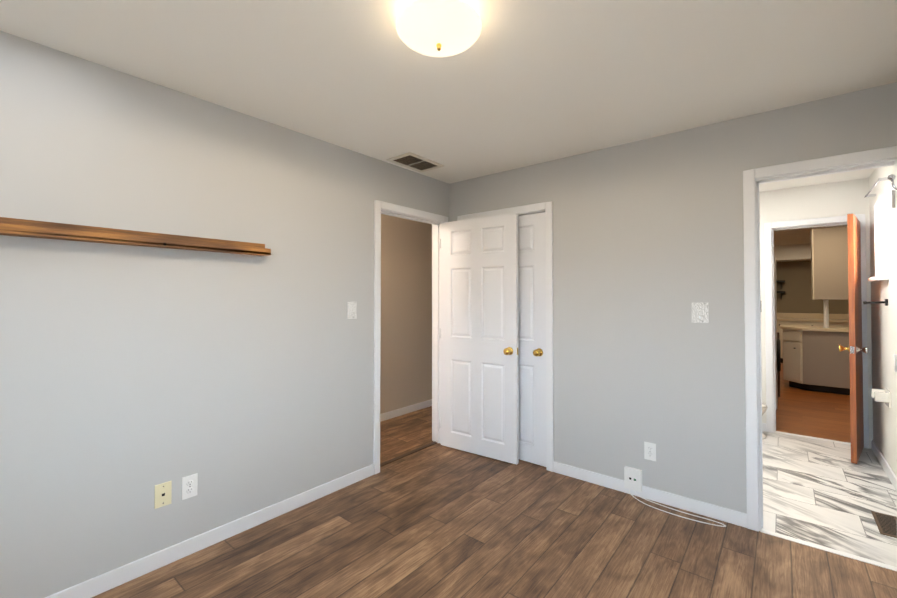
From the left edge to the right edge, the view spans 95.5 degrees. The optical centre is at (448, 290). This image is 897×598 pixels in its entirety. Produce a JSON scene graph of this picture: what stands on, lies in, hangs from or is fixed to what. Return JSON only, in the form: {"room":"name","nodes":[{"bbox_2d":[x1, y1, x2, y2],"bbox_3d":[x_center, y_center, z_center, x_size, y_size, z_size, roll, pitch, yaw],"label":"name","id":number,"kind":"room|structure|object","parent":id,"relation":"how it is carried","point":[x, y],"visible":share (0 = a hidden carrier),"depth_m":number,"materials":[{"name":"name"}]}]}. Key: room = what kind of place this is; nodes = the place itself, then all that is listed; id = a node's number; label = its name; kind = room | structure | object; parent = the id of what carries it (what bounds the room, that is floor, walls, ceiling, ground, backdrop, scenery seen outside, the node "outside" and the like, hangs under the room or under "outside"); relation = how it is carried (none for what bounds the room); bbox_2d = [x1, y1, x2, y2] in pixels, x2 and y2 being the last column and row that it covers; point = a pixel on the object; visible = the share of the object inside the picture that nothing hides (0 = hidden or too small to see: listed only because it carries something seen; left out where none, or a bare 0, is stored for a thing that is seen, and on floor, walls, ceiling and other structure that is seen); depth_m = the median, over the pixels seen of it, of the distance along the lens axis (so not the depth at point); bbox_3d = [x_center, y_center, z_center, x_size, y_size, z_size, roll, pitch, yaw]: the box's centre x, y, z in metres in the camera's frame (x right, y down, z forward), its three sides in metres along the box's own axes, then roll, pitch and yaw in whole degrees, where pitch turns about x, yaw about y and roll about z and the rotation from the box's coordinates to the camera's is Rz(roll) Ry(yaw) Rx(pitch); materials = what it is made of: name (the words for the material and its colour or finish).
{"room":"empty bedroom","nodes":[
{"label":"empty bedroom","id":0,"kind":"room"},
{"bbox_2d":[0,31,448,597],"bbox_3d":[-1.184,0.178,2.499,0.120,2.440,3.860,-1,-1,39],"label":"wall","id":1,"kind":"structure","parent":0,"point":[132,377],"depth_m":2.07,"materials":[{"name":"grey paint"}]},
{"bbox_2d":[0,217,270,255],"bbox_3d":[-1.570,-0.257,1.871,0.086,0.074,1.510,-1,-1,39],"label":"shelf ledge","id":2,"kind":"object","parent":1,"relation":"attached to","point":[36,229],"visible":1,"depth_m":1.90,"materials":[{"name":"brown wood"}]},
{"bbox_2d":[154,481,171,508],"bbox_3d":[-1.447,1.034,2.064,0.007,0.116,0.072,-1,-1,39],"label":"outlet","id":3,"kind":"object","parent":1,"relation":"attached to","point":[163,493],"visible":1,"depth_m":2.06,"materials":[{"name":"beige plastic"}]},
{"bbox_2d":[182,473,197,499],"bbox_3d":[-1.370,1.037,2.157,0.008,0.116,0.072,-1,-1,39],"label":"duplex electrical outlet","id":4,"kind":"object","parent":1,"relation":"attached to","point":[189,485],"visible":1,"depth_m":2.15,"materials":[{"name":"white plastic"}]},
{"bbox_2d":[45,464,373,597],"bbox_3d":[-1.427,1.351,2.079,0.013,0.082,2.693,-1,-1,39],"label":"baseboard","id":5,"kind":"structure","parent":1,"relation":"attached to","point":[104,582],"depth_m":2.19,"materials":[{"name":"white paint"}]},
{"bbox_2d":[347,302,356,318],"bbox_3d":[-0.703,0.142,2.978,0.018,0.125,0.080,-1,-1,39],"label":"switch plate","id":6,"kind":"object","parent":1,"relation":"attached to","point":[351,310],"visible":1,"depth_m":2.98,"materials":[{"name":"white plastic"}]},
{"bbox_2d":[380,441,436,466],"bbox_3d":[-0.357,1.411,3.518,0.045,0.006,0.765,-1,-1,39],"label":"trim","id":7,"kind":"structure","parent":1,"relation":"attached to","point":[406,454],"depth_m":3.50,"materials":[{"name":"brown wood"}]},
{"bbox_2d":[373,200,447,474],"bbox_3d":[-0.290,0.356,3.479,0.018,2.116,0.889,-1,-1,39],"label":"door frame","id":8,"kind":"structure","parent":1,"relation":"attached to","point":[379,205],"depth_m":3.15,"materials":[{"name":"white paint"}]},
{"bbox_2d":[381,209,442,443],"bbox_3d":[-0.343,0.379,3.523,0.120,2.070,0.805,-1,-1,39],"label":"trim","id":9,"kind":"structure","parent":1,"relation":"attached to","point":[436,327],"depth_m":3.81,"materials":[{"name":"white paint"}]},
{"bbox_2d":[432,224,432,440],"bbox_3d":[-0.397,0.357,3.567,0.018,2.116,0.889,-1,-1,39],"label":"door frame","id":10,"kind":"structure","parent":1,"relation":"attached to","point":[432,332],"depth_m":3.87,"materials":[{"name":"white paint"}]},
{"bbox_2d":[380,214,431,413],"bbox_3d":[-0.788,0.210,4.513,0.120,2.440,5.200,-1,-1,39],"label":"wall","id":11,"kind":"structure","parent":0,"point":[406,323],"depth_m":4.74,"materials":[{"name":"beige paint"}]},
{"bbox_2d":[380,399,431,421],"bbox_3d":[-0.737,1.388,4.453,0.013,0.082,5.000,-1,-1,39],"label":"baseboard","id":12,"kind":"structure","parent":11,"relation":"attached to","point":[403,411],"depth_m":4.73,"materials":[{"name":"white paint"}]},
{"bbox_2d":[0,0,896,245],"bbox_3d":[3.544,-1.053,4.346,7.120,0.080,12.800,-1,-1,39],"label":"ceiling","id":13,"kind":"structure","parent":0,"point":[519,84],"depth_m":1.89,"materials":[{"name":"white paint"}]},
{"bbox_2d":[386,152,443,171],"bbox_3d":[-0.261,-1.026,3.267,0.260,0.008,0.400,-1,-1,39],"label":"ceiling vent","id":14,"kind":"object","parent":13,"relation":"in","point":[413,161],"visible":1,"depth_m":3.25,"materials":[{"name":"beige metal"}]},
{"bbox_2d":[396,0,481,56],"bbox_3d":[-0.036,-0.985,1.551,0.324,0.143,0.324,-1,-1,39],"label":"ceiling light","id":15,"kind":"object","parent":13,"relation":"attached to","point":[439,28],"visible":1,"depth_m":1.48,"materials":[{"name":"white glass"}]},
{"bbox_2d":[381,406,545,468],"bbox_3d":[0.786,1.466,4.885,2.120,0.060,2.600,-1,-1,39],"label":"floor","id":16,"kind":"structure","parent":0,"point":[420,421],"depth_m":4.45,"materials":[{"name":"laminate"}]},
{"bbox_2d":[92,363,896,597],"bbox_3d":[3.544,1.457,4.307,7.120,0.060,12.800,-1,-1,39],"label":"floor","id":17,"kind":"structure","parent":0,"point":[437,520],"depth_m":2.29,"materials":[{"name":"laminate"}]},
{"bbox_2d":[629,489,725,526],"bbox_3d":[1.427,1.378,2.587,0.561,0.040,0.111,-1,-1,39],"label":"cord","id":18,"kind":"object","parent":17,"relation":"on","point":[679,511],"visible":1,"depth_m":2.54,"materials":[{"name":"white plastic"}]},
{"bbox_2d":[762,403,766,438],"bbox_3d":[2.859,1.143,4.097,0.558,0.562,0.353,-1,-1,39],"label":"toilet","id":19,"kind":"object","parent":17,"relation":"on","point":[764,407],"visible":0.08,"depth_m":3.91,"materials":[{"name":"white ceramic"}]},
{"bbox_2d":[777,313,796,362],"bbox_3d":[7.018,0.984,8.620,0.500,1.020,0.623,-1,-1,39],"label":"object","id":20,"kind":"object","parent":17,"relation":"on","point":[782,318],"depth_m":8.39,"materials":[{"name":"beige"}]},
{"bbox_2d":[797,313,823,325],"bbox_3d":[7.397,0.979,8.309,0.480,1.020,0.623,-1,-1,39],"label":"backsplash","id":21,"kind":"structure","parent":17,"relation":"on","point":[817,319],"depth_m":8.20,"materials":[{"name":"beige tile"}]},
{"bbox_2d":[783,329,849,394],"bbox_3d":[6.003,1.010,5.609,2.155,0.876,0.620,-1,-1,39],"label":"base cabinet","id":22,"kind":"object","parent":17,"relation":"on","point":[815,359],"depth_m":5.82,"materials":[{"name":"beige wood"}]},
{"bbox_2d":[780,325,848,332],"bbox_3d":[6.003,0.552,5.616,2.216,0.040,0.680,-1,-1,39],"label":"countertop","id":23,"kind":"structure","parent":22,"relation":"on","point":[811,329],"depth_m":5.84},
{"bbox_2d":[823,300,828,327],"bbox_3d":[5.537,0.329,5.756,0.354,0.409,0.064,-1,-1,39],"label":"post","id":24,"kind":"object","parent":23,"relation":"on","point":[826,314],"visible":0.38,"depth_m":5.83,"materials":[{"name":"white paint"}]},
{"bbox_2d":[829,314,848,326],"bbox_3d":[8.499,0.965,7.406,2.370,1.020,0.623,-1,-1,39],"label":"backsplash","id":25,"kind":"structure","parent":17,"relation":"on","point":[837,320],"depth_m":7.92,"materials":[{"name":"beige"}]},
{"bbox_2d":[871,511,896,537],"bbox_3d":[2.623,1.395,2.425,0.110,0.004,0.320,-1,-1,39],"label":"floor vent","id":26,"kind":"object","parent":17,"relation":"in","point":[886,524],"visible":0.98,"depth_m":2.44,"materials":[{"name":"brown metal"}]},
{"bbox_2d":[449,82,896,512],"bbox_3d":[1.277,0.185,2.900,3.180,2.440,0.120,-1,-1,39],"label":"wall","id":27,"kind":"structure","parent":0,"point":[648,241],"depth_m":2.70,"materials":[{"name":"grey paint"}]},
{"bbox_2d":[439,213,518,464],"bbox_3d":[0.246,0.387,3.526,0.771,2.030,0.173,-1,-1,35],"label":"bedroom door","id":28,"kind":"structure","parent":27,"relation":"in","point":[478,332],"depth_m":3.49,"materials":[{"name":"white paint"}]},
{"bbox_2d":[457,201,553,471],"bbox_3d":[0.452,0.356,3.484,0.944,2.116,0.018,-1,-1,39],"label":"trim","id":29,"kind":"structure","parent":27,"relation":"attached to","point":[547,207],"depth_m":3.20,"materials":[{"name":"white paint"}]},
{"bbox_2d":[518,210,544,215],"bbox_3d":[0.496,0.380,3.537,0.860,2.070,0.120,-1,-1,39],"label":"trim","id":30,"kind":"structure","parent":27,"relation":"attached to","point":[534,212],"depth_m":3.35,"materials":[{"name":"white paint"}]},
{"bbox_2d":[518,212,545,466],"bbox_3d":[0.473,0.387,3.516,0.825,2.030,0.173,-1,-1,39],"label":"closet door","id":31,"kind":"structure","parent":27,"relation":"in","point":[532,325],"depth_m":3.33,"materials":[{"name":"white paint"}]},
{"bbox_2d":[624,466,642,491],"bbox_3d":[1.267,1.291,2.791,0.110,0.140,0.034,-1,-1,39],"label":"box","id":32,"kind":"object","parent":27,"relation":"attached to","point":[633,479],"visible":1,"depth_m":2.78,"materials":[{"name":"white plastic"}]},
{"bbox_2d":[553,461,746,527],"bbox_3d":[1.289,1.362,2.786,1.216,0.082,0.013,-1,-1,39],"label":"baseboard","id":33,"kind":"structure","parent":27,"relation":"attached to","point":[735,517],"depth_m":2.68,"materials":[{"name":"white paint"}]},
{"bbox_2d":[644,441,655,460],"bbox_3d":[1.356,1.080,2.738,0.072,0.116,0.008,-1,-1,39],"label":"duplex electrical outlet","id":34,"kind":"object","parent":27,"relation":"attached to","point":[649,451],"visible":1,"depth_m":2.74,"materials":[{"name":"white plastic"}]},
{"bbox_2d":[691,302,708,322],"bbox_3d":[1.581,0.137,2.562,0.092,0.128,0.018,-1,-1,39],"label":"switch plate","id":35,"kind":"object","parent":27,"relation":"attached to","point":[699,312],"visible":1,"depth_m":2.56,"materials":[{"name":"white plastic"}]},
{"bbox_2d":[743,146,896,531],"bbox_3d":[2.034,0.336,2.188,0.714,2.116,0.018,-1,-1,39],"label":"door frame","id":36,"kind":"structure","parent":27,"relation":"attached to","point":[750,176],"depth_m":2.38,"materials":[{"name":"white paint"}]},
{"bbox_2d":[760,528,896,571],"bbox_3d":[2.046,1.392,2.186,0.590,0.004,0.042,-1,-1,39],"label":"trim","id":37,"kind":"structure","parent":27,"relation":"attached to","point":[872,562],"depth_m":2.18,"materials":[{"name":"white plastic"}]},
{"bbox_2d":[774,243,810,261],"bbox_3d":[7.896,-0.801,7.984,5.000,0.310,0.550,-1,-1,39],"label":"ceiling","id":38,"kind":"structure","parent":0,"point":[792,252],"depth_m":8.34,"materials":[{"name":"white paint"}]},
{"bbox_2d":[776,261,848,313],"bbox_3d":[8.079,0.269,8.270,4.860,2.440,0.150,-1,-1,39],"label":"wall","id":39,"kind":"structure","parent":0,"point":[795,286],"depth_m":8.67,"materials":[{"name":"brown paint"}]},
{"bbox_2d":[776,280,784,298],"bbox_3d":[7.056,-0.016,8.880,0.450,0.408,0.190,-1,-1,39],"label":"shelf","id":40,"kind":"object","parent":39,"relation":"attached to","point":[781,292],"visible":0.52,"depth_m":8.72,"materials":[{"name":"black metal"}]},
{"bbox_2d":[811,226,848,299],"bbox_3d":[6.055,-0.391,5.425,1.815,1.020,0.358,-1,-1,39],"label":"upper cabinet","id":41,"kind":"object","parent":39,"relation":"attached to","point":[829,263],"visible":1,"depth_m":5.76,"materials":[{"name":"beige wood"}]},
{"bbox_2d":[759,178,872,448],"bbox_3d":[3.120,0.206,4.298,1.860,2.440,0.120,-1,-1,39],"label":"wall","id":42,"kind":"structure","parent":0,"point":[840,198],"depth_m":3.90,"materials":[{"name":"white paint"}]},
{"bbox_2d":[762,423,766,431],"bbox_3d":[2.834,1.388,4.428,0.988,0.082,0.013,-1,-1,39],"label":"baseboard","id":43,"kind":"structure","parent":42,"relation":"attached to","point":[764,426],"depth_m":4.12,"materials":[{"name":"white paint"}]},
{"bbox_2d":[775,431,850,444],"bbox_3d":[3.527,1.418,3.924,0.600,0.006,0.045,-1,-1,39],"label":"trim","id":44,"kind":"structure","parent":42,"relation":"attached to","point":[813,437],"depth_m":3.93,"materials":[{"name":"white plastic"}]},
{"bbox_2d":[764,214,868,448],"bbox_3d":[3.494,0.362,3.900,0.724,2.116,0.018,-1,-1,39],"label":"door frame","id":45,"kind":"structure","parent":42,"relation":"attached to","point":[769,226],"depth_m":4.06,"materials":[{"name":"white paint"}]},
{"bbox_2d":[869,166,896,476],"bbox_3d":[3.174,0.183,2.801,0.120,2.440,2.370,-1,-1,39],"label":"wall","id":46,"kind":"structure","parent":0,"point":[884,334],"depth_m":3.17,"materials":[{"name":"white paint"}]},
{"bbox_2d":[839,213,867,463],"bbox_3d":[3.516,0.387,3.512,0.605,2.030,0.171,1,-1,-41],"label":"wood door","id":47,"kind":"structure","parent":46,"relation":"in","point":[855,349],"depth_m":3.33,"materials":[{"name":"brown wood"}]},
{"bbox_2d":[863,299,887,305],"bbox_3d":[3.276,0.088,3.126,0.132,0.050,0.050,-1,-1,39],"label":"towel hook","id":48,"kind":"object","parent":46,"relation":"attached to","point":[885,302],"visible":1,"depth_m":3.11,"materials":[{"name":"black metal"}]},
{"bbox_2d":[864,177,887,197],"bbox_3d":[3.365,-0.806,3.196,0.066,0.020,0.700,-1,-1,39],"label":"curtain rod","id":49,"kind":"object","parent":46,"relation":"attached to","point":[875,184],"visible":0.94,"depth_m":3.19,"materials":[{"name":"silver metal"}]},
{"bbox_2d":[868,195,888,281],"bbox_3d":[3.402,-0.400,3.231,0.060,0.640,0.450,-1,-1,39],"label":"window","id":50,"kind":"structure","parent":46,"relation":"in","point":[881,238],"depth_m":3.22,"materials":[{"name":"white paint"}]},
{"bbox_2d":[871,389,890,407],"bbox_3d":[3.294,0.813,3.100,0.085,0.120,0.160,-1,-1,39],"label":"paper holder","id":51,"kind":"object","parent":46,"relation":"attached to","point":[879,395],"visible":1,"depth_m":3.05,"materials":[{"name":"white ceramic"}]},
{"bbox_2d":[871,440,896,490],"bbox_3d":[3.122,1.363,2.826,0.013,0.082,2.091,-1,-1,39],"label":"baseboard","id":52,"kind":"structure","parent":46,"relation":"attached to","point":[889,472],"depth_m":3.17,"materials":[{"name":"white paint"}]},
{"bbox_2d":[887,159,896,371],"bbox_3d":[2.075,0.359,1.785,0.192,2.033,0.595,-1,-1,35],"label":"door","id":53,"kind":"structure","parent":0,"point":[891,177],"depth_m":2.03,"materials":[{"name":"white paint"}]}
]}

